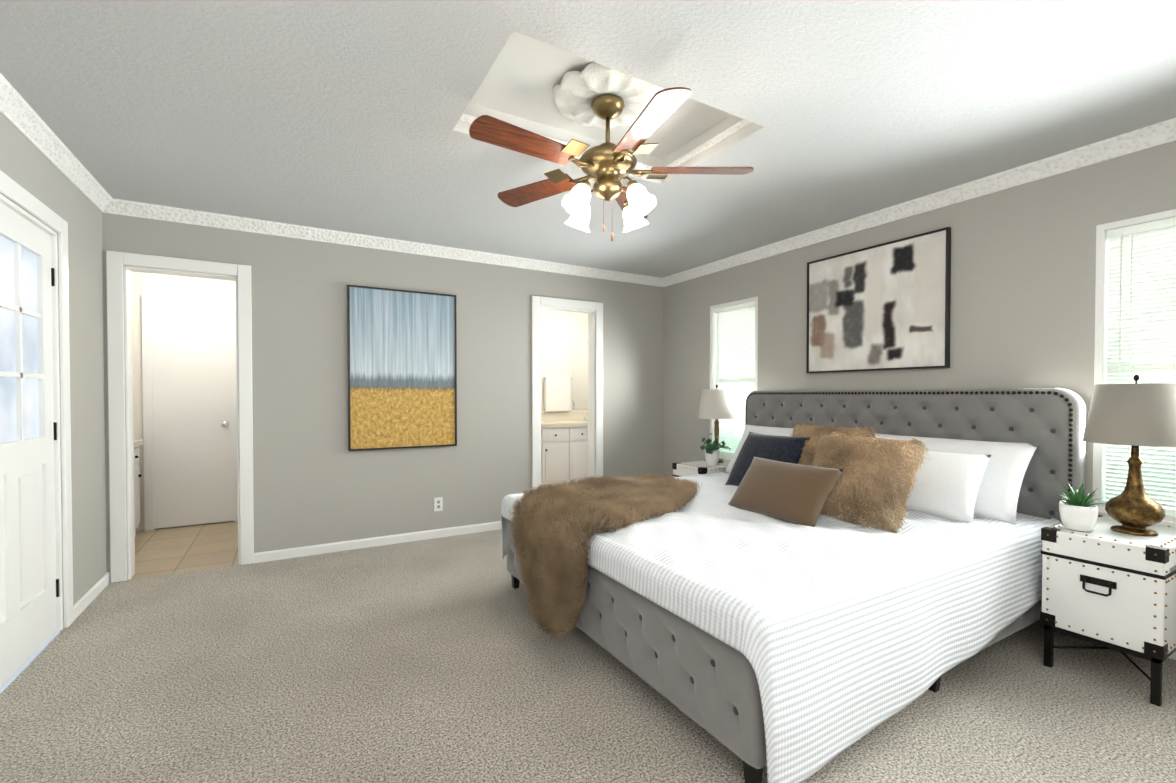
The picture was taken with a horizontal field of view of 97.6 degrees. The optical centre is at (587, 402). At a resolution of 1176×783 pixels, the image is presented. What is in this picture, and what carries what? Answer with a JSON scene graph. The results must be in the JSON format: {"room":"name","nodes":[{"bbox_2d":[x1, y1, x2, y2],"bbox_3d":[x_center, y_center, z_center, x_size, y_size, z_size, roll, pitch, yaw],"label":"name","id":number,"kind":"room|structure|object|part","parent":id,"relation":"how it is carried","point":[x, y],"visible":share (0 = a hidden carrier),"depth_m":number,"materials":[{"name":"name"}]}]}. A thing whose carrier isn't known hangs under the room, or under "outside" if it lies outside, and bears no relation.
{"room":"bedroom","nodes":[
{"label":"bedroom","id":0,"kind":"room"},
{"bbox_2d":[0,113,110,627],"bbox_3d":[-1.821,-0.029,1.000,0.120,2.440,5.440,0,1,-30],"label":"wall","id":1,"kind":"structure","parent":0,"point":[20,160],"depth_m":2.94,"materials":[{"name":"grey paint"}]},
{"bbox_2d":[0,202,58,686],"bbox_3d":[-2.465,0.167,2.232,0.121,2.003,0.928,0,1,-30],"label":"door","id":2,"kind":"structure","parent":1,"relation":"in","point":[29,588],"depth_m":2.35,"materials":[{"name":"white wood"}]},
{"bbox_2d":[0,170,73,630],"bbox_3d":[-2.508,0.119,2.199,0.138,2.110,1.120,0,1,-30],"label":"door frame","id":3,"kind":"structure","parent":1,"relation":"attached to","point":[9,188],"depth_m":2.63,"materials":[{"name":"white wood"}]},
{"bbox_2d":[0,73,115,213],"bbox_3d":[-1.741,-1.209,1.030,0.065,0.080,5.200,0,1,-30],"label":"crown molding","id":4,"kind":"structure","parent":1,"relation":"attached to","point":[24,119],"depth_m":2.46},
{"bbox_2d":[73,572,109,619],"bbox_3d":[-2.907,1.127,3.012,0.014,0.070,0.660,0,1,-30],"label":"baseboard","id":5,"kind":"structure","parent":1,"relation":"attached to","point":[88,597],"depth_m":2.98,"materials":[{"name":"white wood"}]},
{"bbox_2d":[131,272,234,530],"bbox_3d":[-3.469,-0.098,4.044,2.000,2.490,1.480,0,1,-30],"label":"wall","id":6,"kind":"structure","parent":0,"point":[162,284],"depth_m":4.57,"materials":[{"name":"white paint"}]},
{"bbox_2d":[133,439,142,535],"bbox_3d":[-3.950,0.741,3.822,0.834,0.820,0.940,0,1,-30],"label":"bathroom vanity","id":7,"kind":"structure","parent":6,"relation":"attached to","point":[137,474],"depth_m":4.30,"materials":[{"name":"white wood"}]},
{"bbox_2d":[141,293,237,530],"bbox_3d":[-3.603,0.090,4.703,0.720,2.095,0.110,0,1,-30],"label":"door","id":8,"kind":"structure","parent":6,"relation":"attached to","point":[189,407],"depth_m":4.70,"materials":[{"name":"white wood"}]},
{"bbox_2d":[130,521,237,579],"bbox_3d":[-1.725,1.156,5.241,6.100,0.048,2.000,0,1,-30],"label":"floor","id":9,"kind":"structure","parent":0,"point":[168,551],"depth_m":4.01,"materials":[{"name":"beige tile"}]},
{"bbox_2d":[104,213,663,579],"bbox_3d":[-1.165,-0.079,4.461,4.500,2.440,0.120,0,1,-30],"label":"wall","id":10,"kind":"structure","parent":0,"point":[309,490],"depth_m":4.14,"materials":[{"name":"grey paint"}]},
{"bbox_2d":[106,251,253,582],"bbox_3d":[-2.755,0.095,3.527,0.770,2.120,0.138,0,1,-30],"label":"door frame","id":11,"kind":"structure","parent":10,"relation":"attached to","point":[120,266],"depth_m":3.37,"materials":[{"name":"white wood"}]},
{"bbox_2d":[254,521,500,562],"bbox_3d":[-1.456,1.110,4.232,2.170,0.070,0.014,0,1,-30],"label":"baseboard","id":12,"kind":"structure","parent":10,"relation":"attached to","point":[273,555],"depth_m":4.07,"materials":[{"name":"white wood"}]},
{"bbox_2d":[116,199,663,286],"bbox_3d":[-1.119,-1.257,4.365,4.320,0.080,0.065,0,1,-30],"label":"crown molding","id":13,"kind":"structure","parent":10,"relation":"attached to","point":[123,207],"depth_m":3.97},
{"bbox_2d":[347,285,456,450],"bbox_3d":[-1.488,-0.265,4.178,0.840,1.280,0.035,0,1,-30],"label":"picture","id":14,"kind":"object","parent":10,"relation":"attached to","point":[402,369],"visible":0.94,"depth_m":4.16,"materials":[{"name":"multicoloured"}]},
{"bbox_2d":[434,497,442,511],"bbox_3d":[-1.263,0.863,4.344,0.070,0.114,0.007,0,1,-30],"label":"electrical outlet","id":15,"kind":"object","parent":10,"relation":"attached to","point":[438,503],"visible":1,"depth_m":4.34,"materials":[{"name":"white plastic"}]},
{"bbox_2d":[532,296,602,488],"bbox_3d":[-0.215,0.074,5.007,0.770,2.120,0.138,0,1,-30],"label":"door frame","id":16,"kind":"structure","parent":10,"relation":"attached to","point":[537,301],"depth_m":5.09,"materials":[{"name":"white wood"}]},
{"bbox_2d":[541,309,587,412],"bbox_3d":[-0.170,-0.129,6.228,2.500,2.490,1.930,0,1,-30],"label":"wall","id":17,"kind":"structure","parent":0,"point":[560,330],"depth_m":7.15,"materials":[{"name":"white paint"}]},
{"bbox_2d":[542,377,585,420],"bbox_3d":[-0.207,-0.038,7.010,0.762,0.595,0.374,0,1,-30],"label":"towel","id":18,"kind":"object","parent":17,"relation":"attached to","point":[556,394],"visible":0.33,"depth_m":7.04,"materials":[{"name":"white fabric"}]},
{"bbox_2d":[541,412,587,487],"bbox_3d":[-0.253,0.632,6.868,1.930,0.950,0.659,0,1,-30],"label":"bathroom vanity","id":19,"kind":"object","parent":17,"relation":"attached to","point":[564,447],"depth_m":6.51,"materials":[{"name":"white wood"}]},
{"bbox_2d":[572,338,587,408],"bbox_3d":[0.073,-0.401,7.416,0.680,1.000,0.010,0,1,-30],"label":"mirror","id":20,"kind":"object","parent":17,"relation":"attached to","point":[579,373],"visible":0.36,"depth_m":7.30,"materials":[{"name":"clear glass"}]},
{"bbox_2d":[0,529,1175,782],"bbox_3d":[0.174,1.199,2.182,4.500,0.050,5.200,0,1,-30],"label":"floor carpet","id":21,"kind":"object","parent":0,"point":[442,659],"visible":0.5,"depth_m":2.03,"materials":[{"name":"beige carpet"}]},
{"bbox_2d":[672,459,729,476],"bbox_3d":[1.067,0.834,4.458,0.585,0.616,0.388,0,1,-30],"label":"nightstand","id":22,"kind":"object","parent":21,"relation":"on","point":[690,468],"visible":0.25,"depth_m":4.33,"materials":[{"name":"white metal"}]},
{"bbox_2d":[700,433,730,465],"bbox_3d":[1.044,0.397,4.303,0.286,0.270,0.290,0,1,-30],"label":"plant","id":23,"kind":"object","parent":22,"relation":"on","point":[712,454],"visible":1,"depth_m":4.27,"materials":[{"name":"green plant"}]},
{"bbox_3d":[1.043,0.467,4.315,0.125,0.130,0.125,0,1,-30],"label":"pot","id":24,"kind":"part","parent":23,"relation":"part of","materials":[{"name":"white ceramic"}]},
{"bbox_2d":[698,385,735,462],"bbox_3d":[1.137,0.188,4.546,0.330,0.682,0.330,0,1,-30],"label":"lamp","id":25,"kind":"object","parent":22,"relation":"on","point":[716,404],"visible":0.79,"depth_m":4.42,"materials":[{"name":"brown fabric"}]},
{"bbox_3d":[1.137,0.016,4.543,0.330,0.255,0.330,0,1,-30],"label":"lamp shade","id":26,"kind":"part","parent":25,"relation":"part of","materials":[{"name":"grey fabric"}]},
{"bbox_2d":[501,388,1085,782],"bbox_3d":[0.934,0.544,2.916,2.388,1.240,2.140,0,1,-30],"label":"bed","id":27,"kind":"object","parent":21,"relation":"on","point":[804,585],"visible":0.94,"depth_m":2.24,"materials":[{"name":"grey fabric"}]},
{"bbox_2d":[508,472,701,640],"bbox_3d":[0.220,0.799,2.897,1.131,0.497,0.907,0,1,-30],"label":"throw","id":28,"kind":"object","parent":27,"relation":"on","point":[587,611],"depth_m":2.36,"materials":[{"name":"brown fur"}]},
{"bbox_3d":[0.018,0.906,2.387,0.080,0.350,2.000,0,1,-30],"label":"footboard","id":29,"kind":"part","parent":27,"relation":"part of","materials":[{"name":"grey fabric"}]},
{"bbox_3d":[1.913,0.490,3.486,0.122,1.150,2.140,0,1,-30],"label":"headboard","id":30,"kind":"part","parent":27,"relation":"part of","materials":[{"name":"grey fabric"}]},
{"bbox_3d":[1.446,0.935,2.103,2.098,0.300,0.070,0,1,-30],"label":"rail","id":31,"kind":"part","parent":27,"relation":"part of","materials":[{"name":"grey fabric"}]},
{"bbox_2d":[1040,515,1175,706],"bbox_3d":[2.346,0.865,2.264,0.585,0.616,0.388,0,1,-30],"label":"nightstand","id":32,"kind":"object","parent":21,"relation":"on","point":[1104,585],"visible":0.92,"depth_m":2.11,"materials":[{"name":"white wood"}]},
{"bbox_2d":[1055,482,1104,531],"bbox_3d":[2.162,0.460,2.270,0.162,0.203,0.179,0,1,-30],"label":"plant","id":33,"kind":"object","parent":32,"relation":"on","point":[1078,511],"visible":1,"depth_m":2.24,"materials":[{"name":"green plant"}]},
{"bbox_3d":[2.164,0.506,2.273,0.139,0.112,0.139,0,1,-30],"label":"pot","id":34,"kind":"part","parent":33,"relation":"part of","materials":[{"name":"white ceramic"}]},
{"bbox_2d":[1083,374,1175,535],"bbox_3d":[2.365,0.221,2.223,0.330,0.682,0.330,0,1,-30],"label":"lamp","id":35,"kind":"object","parent":32,"relation":"on","point":[1135,416],"visible":1,"depth_m":2.16,"materials":[{"name":"gold metal"}]},
{"bbox_3d":[2.365,0.050,2.221,0.330,0.255,0.330,0,1,-30],"label":"lamp shade","id":36,"kind":"part","parent":35,"relation":"part of","materials":[{"name":"grey fabric"}]},
{"bbox_2d":[0,0,1175,277],"bbox_3d":[0.174,-1.375,2.144,4.740,0.220,5.440,0,1,-30],"label":"ceiling","id":37,"kind":"structure","parent":0,"point":[336,114],"depth_m":2.15,"materials":[{"name":"grey paint"}]},
{"bbox_2d":[453,31,764,184],"bbox_3d":[0.092,-1.379,2.385,1.240,0.219,0.760,0,1,-30],"label":"tray ceiling","id":38,"kind":"structure","parent":37,"relation":"attached to","point":[523,78],"depth_m":2.50,"materials":[{"name":"white paint"}]},
{"bbox_2d":[459,114,752,174],"bbox_3d":[0.092,-1.339,2.386,1.240,0.040,0.760,0,1,-30],"label":"trim","id":39,"kind":"structure","parent":38,"relation":"attached to","point":[698,150],"depth_m":2.65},
{"bbox_2d":[469,62,753,240],"bbox_3d":[0.071,-1.082,2.355,1.273,0.668,1.288,0,1,-30],"label":"ceiling fan","id":40,"kind":"object","parent":38,"relation":"hanging from","point":[598,95],"visible":0.98,"depth_m":2.29,"materials":[{"name":"brown wood"}]},
{"bbox_3d":[0.092,-0.895,2.393,0.514,0.139,0.514,0,1,-30],"label":"glass","id":41,"kind":"part","parent":40,"relation":"part of","materials":[{"name":"white glass"}]},
{"bbox_2d":[664,141,1175,501],"bbox_3d":[2.170,-0.062,3.327,0.120,2.440,5.440,0,1,-30],"label":"wall","id":42,"kind":"structure","parent":0,"point":[1022,309],"depth_m":2.97,"materials":[{"name":"grey paint"}]},
{"bbox_2d":[720,312,754,452],"bbox_3d":[1.409,-0.198,4.734,0.005,1.430,0.580,0,1,-30],"label":"window","id":43,"kind":"structure","parent":42,"relation":"in","point":[735,392],"depth_m":4.79,"materials":[{"name":"white"}]},
{"bbox_2d":[714,301,754,454],"bbox_3d":[1.347,-0.199,4.697,0.050,1.366,0.518,0,1,-30],"label":"window blinds","id":44,"kind":"object","parent":43,"relation":"attached to","point":[746,310],"visible":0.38,"depth_m":4.70,"materials":[{"name":"white plastic"}]},
{"bbox_2d":[806,227,950,372],"bbox_3d":[1.945,-0.640,3.546,0.035,0.850,0.980,0,1,-30],"label":"picture","id":45,"kind":"object","parent":42,"relation":"attached to","point":[883,306],"visible":1,"depth_m":3.46,"materials":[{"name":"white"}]},
{"bbox_2d":[660,118,1175,286],"bbox_3d":[2.090,-1.241,3.263,0.065,0.080,5.200,0,1,-30],"label":"crown molding","id":46,"kind":"structure","parent":42,"relation":"attached to","point":[1163,132],"depth_m":3.01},
{"bbox_2d":[710,209,1175,526],"bbox_3d":[2.129,-0.165,3.365,0.150,1.455,3.730,0,1,-30],"label":"window frame","id":47,"kind":"structure","parent":42,"relation":"attached to","point":[1101,342],"depth_m":2.57,"materials":[{"name":"white wood"}]},
{"bbox_2d":[1108,231,1175,509],"bbox_3d":[2.873,-0.161,2.224,0.005,1.430,0.950,0,1,-30],"label":"window","id":48,"kind":"structure","parent":42,"relation":"in","point":[1145,381],"depth_m":2.49,"materials":[{"name":"white"}]},
{"bbox_2d":[1104,217,1175,514],"bbox_3d":[2.810,-0.163,2.188,0.050,1.366,0.888,0,1,-30],"label":"window blinds","id":49,"kind":"object","parent":48,"relation":"attached to","point":[1148,230],"visible":0.71,"depth_m":2.46,"materials":[{"name":"white plastic"}]},
{"bbox_2d":[1168,651,1175,659],"bbox_3d":[2.112,1.123,3.310,0.014,0.070,5.200,0,1,-30],"label":"baseboard","id":50,"kind":"structure","parent":42,"relation":"attached to","point":[1173,656],"depth_m":2.34,"materials":[{"name":"white"}]}
]}

